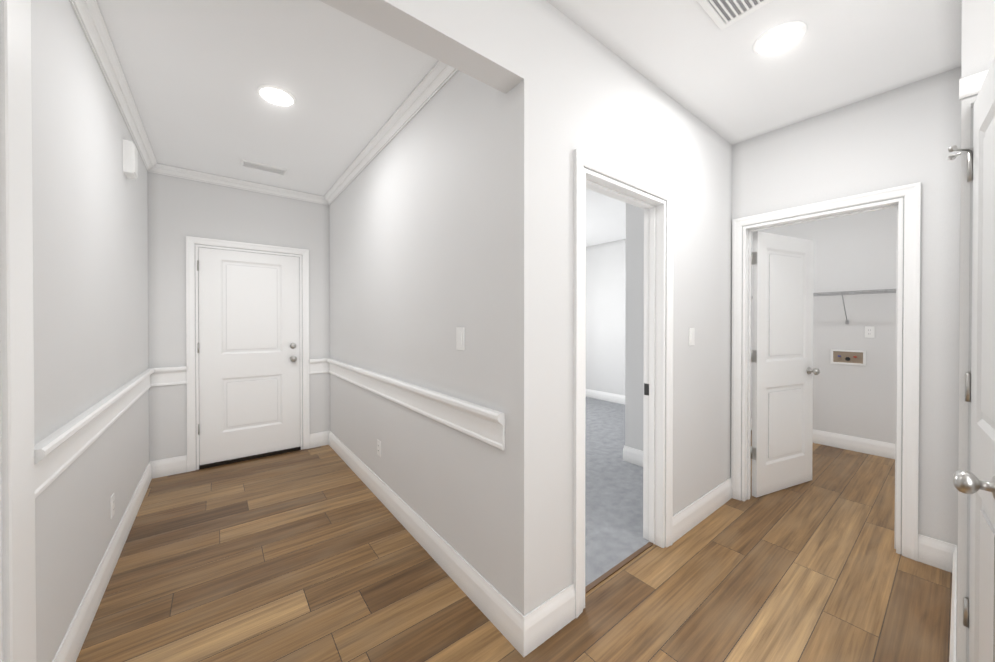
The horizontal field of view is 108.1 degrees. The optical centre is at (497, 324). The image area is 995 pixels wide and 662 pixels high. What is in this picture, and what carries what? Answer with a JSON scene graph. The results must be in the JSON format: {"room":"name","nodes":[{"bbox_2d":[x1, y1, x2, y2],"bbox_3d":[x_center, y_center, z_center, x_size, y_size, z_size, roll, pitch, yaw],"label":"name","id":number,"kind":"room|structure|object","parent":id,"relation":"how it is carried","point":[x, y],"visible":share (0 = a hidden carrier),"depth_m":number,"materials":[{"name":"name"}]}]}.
{"room":"home hallway","nodes":[
{"label":"home hallway","id":0,"kind":"room"},
{"bbox_2d":[31,0,149,661],"bbox_3d":[-2.208,-0.022,1.989,0.120,2.700,2.695,0,0,-38],"label":"wall","id":1,"kind":"structure","parent":0,"point":[90,274],"depth_m":1.53,"materials":[{"name":"paint"}]},
{"bbox_2d":[34,368,153,497],"bbox_3d":[-2.196,0.457,2.106,0.038,0.160,2.530,0,0,-38],"label":"trim","id":2,"kind":"structure","parent":1,"relation":"attached to","point":[58,452],"depth_m":1.48,"materials":[{"name":"white wood"}]},
{"bbox_2d":[52,461,151,661],"bbox_3d":[-2.205,1.252,2.104,0.015,0.150,2.530,0,0,-38],"label":"baseboard","id":3,"kind":"structure","parent":1,"relation":"attached to","point":[70,647],"depth_m":1.73,"materials":[{"name":"white wood"}]},
{"bbox_2d":[110,493,114,518],"bbox_3d":[-2.125,0.998,1.993,0.008,0.115,0.070,0,0,-38],"label":"electrical outlet","id":4,"kind":"object","parent":1,"relation":"attached to","point":[112,502],"visible":1,"depth_m":1.98,"materials":[{"name":"white plastic"}]},
{"bbox_2d":[69,0,156,171],"bbox_3d":[-2.019,-1.336,1.889,0.066,0.072,3.070,0,0,-38],"label":"crown molding","id":5,"kind":"structure","parent":1,"relation":"attached to","point":[88,14],"depth_m":1.89,"materials":[{"name":"white wood"}]},
{"bbox_2d":[123,139,137,178],"bbox_3d":[-2.369,-1.065,2.329,0.052,0.200,0.130,0,0,-38],"label":"door chime","id":6,"kind":"object","parent":1,"relation":"attached to","point":[130,160],"visible":1,"depth_m":2.29,"materials":[{"name":"white plastic"}]},
{"bbox_2d":[148,172,329,469],"bbox_3d":[-2.835,-0.031,3.284,2.640,2.700,0.120,0,0,-38],"label":"wall","id":7,"kind":"structure","parent":0,"point":[171,213],"depth_m":3.27,"materials":[{"name":"paint"}]},
{"bbox_2d":[150,455,186,478],"bbox_3d":[-2.886,1.245,3.167,0.245,0.150,0.015,0,0,-38],"label":"baseboard","id":8,"kind":"structure","parent":7,"relation":"attached to","point":[168,466],"depth_m":3.16,"materials":[{"name":"white wood"}]},
{"bbox_2d":[150,366,186,386],"bbox_3d":[-2.879,0.450,3.152,0.245,0.160,0.038,0,0,-38],"label":"trim","id":9,"kind":"structure","parent":7,"relation":"attached to","point":[164,376],"depth_m":3.16,"materials":[{"name":"white wood"}]},
{"bbox_2d":[149,163,328,204],"bbox_3d":[-2.399,-1.347,3.496,1.440,0.072,0.066,0,0,-38],"label":"crown molding","id":10,"kind":"structure","parent":7,"relation":"attached to","point":[179,172],"depth_m":3.42,"materials":[{"name":"white wood"}]},
{"bbox_2d":[186,236,309,471],"bbox_3d":[-2.436,0.259,3.587,0.990,2.115,0.143,0,0,-38],"label":"door frame","id":11,"kind":"structure","parent":7,"relation":"attached to","point":[191,242],"depth_m":3.29,"materials":[{"name":"white wood"}]},
{"bbox_2d":[197,247,299,464],"bbox_3d":[-2.422,0.286,3.562,0.830,1.995,0.186,0,0,-38],"label":"entry door","id":12,"kind":"structure","parent":7,"relation":"in","point":[248,347],"depth_m":3.52,"materials":[{"name":"white wood"}]},
{"bbox_2d":[199,447,300,469],"bbox_3d":[-2.423,1.302,3.577,0.824,0.030,0.087,0,0,-38],"label":"threshold","id":13,"kind":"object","parent":7,"relation":"attached to","point":[220,463],"depth_m":3.52,"materials":[{"name":"brown metal"}]},
{"bbox_2d":[309,358,328,373],"bbox_3d":[-1.921,0.445,3.899,0.205,0.160,0.038,0,0,-38],"label":"trim","id":14,"kind":"structure","parent":7,"relation":"attached to","point":[317,366],"depth_m":3.89,"materials":[{"name":"white wood"}]},
{"bbox_2d":[310,431,328,447],"bbox_3d":[-1.928,1.240,3.913,0.205,0.150,0.015,0,0,-38],"label":"baseboard","id":15,"kind":"structure","parent":7,"relation":"attached to","point":[318,439],"depth_m":3.90,"materials":[{"name":"white wood"}]},
{"bbox_2d":[329,71,504,596],"bbox_3d":[-0.861,-0.028,2.799,0.120,2.700,3.070,0,0,-38],"label":"wall","id":16,"kind":"structure","parent":0,"point":[416,241],"depth_m":2.06,"materials":[{"name":"paint"}]},
{"bbox_2d":[377,439,380,456],"bbox_3d":[-0.908,0.942,2.762,0.008,0.115,0.070,0,0,-38],"label":"electrical outlet","id":17,"kind":"object","parent":16,"relation":"attached to","point":[378,447],"visible":1,"depth_m":2.75,"materials":[{"name":"white plastic"}]},
{"bbox_2d":[324,61,458,204],"bbox_3d":[-0.935,-1.341,2.733,0.066,0.072,3.070,0,0,-38],"label":"crown molding","id":18,"kind":"structure","parent":16,"relation":"attached to","point":[436,79],"depth_m":2.37,"materials":[{"name":"white wood"}]},
{"bbox_2d":[327,358,504,449],"bbox_3d":[-0.925,0.453,2.755,0.038,0.160,3.065,0,0,-38],"label":"trim","id":19,"kind":"structure","parent":16,"relation":"attached to","point":[482,423],"depth_m":2.02,"materials":[{"name":"white wood"}]},
{"bbox_2d":[329,431,523,656],"bbox_3d":[-0.873,1.248,2.712,0.015,0.150,3.205,0,0,-38],"label":"baseboard","id":20,"kind":"structure","parent":16,"relation":"attached to","point":[503,614],"depth_m":1.92,"materials":[{"name":"white wood"}]},
{"bbox_2d":[456,327,463,349],"bbox_3d":[-0.191,0.069,1.832,0.010,0.115,0.070,0,0,-38],"label":"light switch","id":21,"kind":"object","parent":16,"relation":"attached to","point":[459,338],"visible":1,"depth_m":1.83,"materials":[{"name":"white plastic"}]},
{"bbox_2d":[76,430,951,661],"bbox_3d":[0.595,1.375,2.370,6.920,0.100,5.790,0,0,-38],"label":"floor","id":22,"kind":"structure","parent":0,"point":[318,554],"depth_m":1.83,"materials":[{"name":"brown wood"}]},
{"bbox_2d":[319,0,731,615],"bbox_3d":[0.347,-0.021,1.718,3.580,2.700,0.120,0,0,-38],"label":"wall","id":23,"kind":"structure","parent":0,"point":[543,119],"depth_m":1.58,"materials":[{"name":"paint"}]},
{"bbox_2d":[524,584,574,656],"bbox_3d":[0.225,1.256,1.546,0.315,0.150,0.015,0,0,-38],"label":"baseboard","id":24,"kind":"structure","parent":23,"relation":"attached to","point":[547,619],"depth_m":1.53,"materials":[{"name":"white wood"}]},
{"bbox_2d":[585,542,653,593],"bbox_3d":[0.657,1.324,1.972,0.724,0.007,0.025,0,0,-38],"label":"trim","id":25,"kind":"structure","parent":23,"relation":"attached to","point":[607,574],"depth_m":1.97,"materials":[{"name":"brown wood"}]},
{"bbox_2d":[573,148,673,617],"bbox_3d":[0.663,0.265,1.957,0.890,2.125,0.143,0,0,-38],"label":"door frame","id":26,"kind":"structure","parent":23,"relation":"attached to","point":[653,207],"depth_m":2.14,"materials":[{"name":"white wood"}]},
{"bbox_2d":[644,383,648,394],"bbox_3d":[0.918,0.396,2.218,0.003,0.070,0.032,0,0,-38],"label":"strike plate","id":27,"kind":"object","parent":26,"relation":"attached to","point":[646,389],"visible":1,"depth_m":2.22,"materials":[{"name":"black metal"}]},
{"bbox_2d":[689,328,694,345],"bbox_3d":[1.271,0.075,2.355,0.070,0.115,0.010,0,0,-38],"label":"light switch","id":28,"kind":"object","parent":23,"relation":"attached to","point":[691,336],"visible":1,"depth_m":2.35,"materials":[{"name":"white plastic"}]},
{"bbox_2d":[673,477,731,542],"bbox_3d":[1.426,1.249,2.481,0.950,0.150,0.015,0,0,-38],"label":"baseboard","id":29,"kind":"structure","parent":23,"relation":"attached to","point":[691,516],"depth_m":2.43,"materials":[{"name":"white wood"}]},
{"bbox_2d":[97,0,961,246],"bbox_3d":[0.487,-1.426,2.489,6.920,0.100,6.140,0,0,-38],"label":"ceiling","id":30,"kind":"structure","parent":0,"point":[197,73],"depth_m":1.92,"materials":[{"name":"paint"}]},
{"bbox_2d":[241,159,286,174],"bbox_3d":[-2.038,-1.374,3.154,0.330,0.012,0.150,0,0,-38],"label":"ceiling vent","id":31,"kind":"object","parent":30,"relation":"in","point":[262,167],"visible":1,"depth_m":3.13,"materials":[{"name":"white plastic"}]},
{"bbox_2d":[256,84,295,105],"bbox_3d":[-1.321,-1.366,2.159,0.204,0.015,0.204,0,0,-38],"label":"recessed light","id":32,"kind":"object","parent":30,"relation":"in","point":[276,95],"visible":1,"depth_m":2.14,"materials":[{"name":"white plastic"}]},
{"bbox_2d":[696,0,772,29],"bbox_3d":[0.886,-1.362,1.286,0.710,0.012,0.430,0,0,-38],"label":"ceiling vent","id":33,"kind":"object","parent":30,"relation":"in","point":[723,14],"visible":0.98,"depth_m":1.55,"materials":[{"name":"white plastic"}]},
{"bbox_2d":[753,21,806,54],"bbox_3d":[1.347,-1.363,1.727,0.204,0.015,0.204,0,0,-38],"label":"recessed light","id":34,"kind":"object","parent":30,"relation":"in","point":[779,38],"visible":1,"depth_m":1.71,"materials":[{"name":"white plastic"}]},
{"bbox_2d":[585,397,648,586],"bbox_3d":[0.749,1.360,4.321,4.280,0.104,3.600,0,0,-38],"label":"floor","id":35,"kind":"structure","parent":0,"point":[613,510],"depth_m":2.81,"materials":[{"name":"grey carpet"}]},
{"bbox_2d":[586,207,896,443],"bbox_3d":[2.778,-0.043,5.092,0.120,2.700,4.860,0,0,-38],"label":"wall","id":36,"kind":"structure","parent":0,"point":[856,252],"depth_m":3.86,"materials":[{"name":"paint"}]},
{"bbox_2d":[586,389,624,404],"bbox_3d":[2.113,1.227,5.844,0.015,0.150,2.630,0,0,-38],"label":"baseboard","id":37,"kind":"structure","parent":36,"relation":"attached to","point":[607,396],"depth_m":6.17,"materials":[{"name":"white wood"}]},
{"bbox_2d":[751,418,894,458],"bbox_3d":[3.568,1.239,3.974,0.015,0.150,1.868,0,0,-38],"label":"baseboard","id":38,"kind":"structure","parent":36,"relation":"attached to","point":[865,445],"depth_m":3.76,"materials":[{"name":"white wood"}]},
{"bbox_2d":[751,289,895,323],"bbox_3d":[3.452,-0.178,3.875,0.309,0.337,1.860,0,0,-38],"label":"wire shelf","id":39,"kind":"object","parent":36,"relation":"attached to","point":[851,292],"visible":0.29,"depth_m":3.63,"materials":[{"name":"grey metal"}]},
{"bbox_2d":[830,349,865,365],"bbox_3d":[3.684,0.341,3.797,0.042,0.156,0.270,0,0,-38],"label":"washer outlet box","id":40,"kind":"object","parent":36,"relation":"attached to","point":[850,357],"visible":1,"depth_m":3.80,"materials":[{"name":"white plastic"}]},
{"bbox_2d":[865,326,874,337],"bbox_3d":[3.796,0.071,3.680,0.008,0.115,0.070,0,0,-38],"label":"electrical outlet","id":41,"kind":"object","parent":36,"relation":"attached to","point":[869,331],"visible":1,"depth_m":3.68,"materials":[{"name":"white plastic"}]},
{"bbox_2d":[625,66,960,554],"bbox_3d":[1.933,-0.027,2.692,0.120,2.700,2.110,0,0,-38],"label":"wall","id":42,"kind":"structure","parent":0,"point":[932,113],"depth_m":2.08,"materials":[{"name":"paint"}]},
{"bbox_2d":[623,445,642,466],"bbox_3d":[1.470,1.245,3.186,0.015,0.150,0.805,0,0,-38],"label":"baseboard","id":43,"kind":"structure","parent":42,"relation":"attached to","point":[632,455],"depth_m":3.42,"materials":[{"name":"white wood"}]},
{"bbox_2d":[751,231,819,497],"bbox_3d":[2.309,0.301,2.909,0.770,2.025,0.177,0,0,-24],"label":"laundry door","id":44,"kind":"structure","parent":42,"relation":"in","point":[783,371],"depth_m":2.87,"materials":[{"name":"white wood"}]},
{"bbox_2d":[731,182,920,560],"bbox_3d":[2.130,0.262,2.429,0.143,2.125,0.930,0,0,-38],"label":"door frame","id":45,"kind":"structure","parent":42,"relation":"attached to","point":[910,194],"depth_m":2.13,"materials":[{"name":"white wood"}]},
{"bbox_2d":[918,534,955,572],"bbox_3d":[2.410,1.253,1.978,0.015,0.150,0.138,0,0,-38],"label":"baseboard","id":46,"kind":"structure","parent":42,"relation":"attached to","point":[936,553],"depth_m":1.98,"materials":[{"name":"white wood"}]},
{"bbox_2d":[956,7,961,661],"bbox_3d":[2.910,-0.024,2.193,3.230,2.700,0.122,0,0,-38],"label":"wall","id":47,"kind":"structure","parent":0,"point":[959,338],"depth_m":1.25,"materials":[{"name":"paint"}]},
{"bbox_2d":[949,545,956,661],"bbox_3d":[2.024,1.255,1.599,1.090,0.150,0.015,0,0,-38],"label":"baseboard","id":48,"kind":"structure","parent":47,"relation":"attached to","point":[952,656],"depth_m":1.50,"materials":[{"name":"white wood"}]},
{"bbox_2d":[962,0,994,99],"bbox_3d":[1.708,-1.046,1.004,0.120,0.640,0.508,0,0,-38],"label":"wall","id":49,"kind":"structure","parent":0,"point":[978,36],"depth_m":1.15,"materials":[{"name":"paint"}]},
{"bbox_2d":[957,96,976,661],"bbox_3d":[1.708,0.304,1.013,0.128,2.060,0.508,0,0,-38],"label":"door frame","id":50,"kind":"structure","parent":49,"relation":"attached to","point":[964,369],"depth_m":1.17,"materials":[{"name":"white wood"}]},
{"bbox_2d":[947,57,994,661],"bbox_3d":[1.374,0.314,0.997,0.522,2.025,0.177,0,1,-43],"label":"closet door","id":51,"kind":"structure","parent":49,"relation":"in","point":[977,482],"depth_m":1.03,"materials":[{"name":"white wood"}]},
{"bbox_2d":[959,70,987,99],"bbox_3d":[1.672,0.272,0.946,0.019,2.125,0.578,0,0,-38],"label":"trim","id":52,"kind":"structure","parent":49,"relation":"attached to","point":[970,85],"depth_m":1.15,"materials":[{"name":"white wood"}]},
{"bbox_3d":[-1.087,-1.238,0.540,0.120,0.250,0.955,0,0,-38],"label":"wall","id":53,"kind":"structure","parent":0,"visible":0},
{"bbox_2d":[0,0,35,661],"bbox_3d":[-1.081,0.030,0.553,0.143,2.615,1.285,0,0,-38],"label":"door frame","id":54,"kind":"structure","parent":53,"relation":"attached to","point":[17,429],"depth_m":1.01,"materials":[{"name":"white wood"}]}
]}

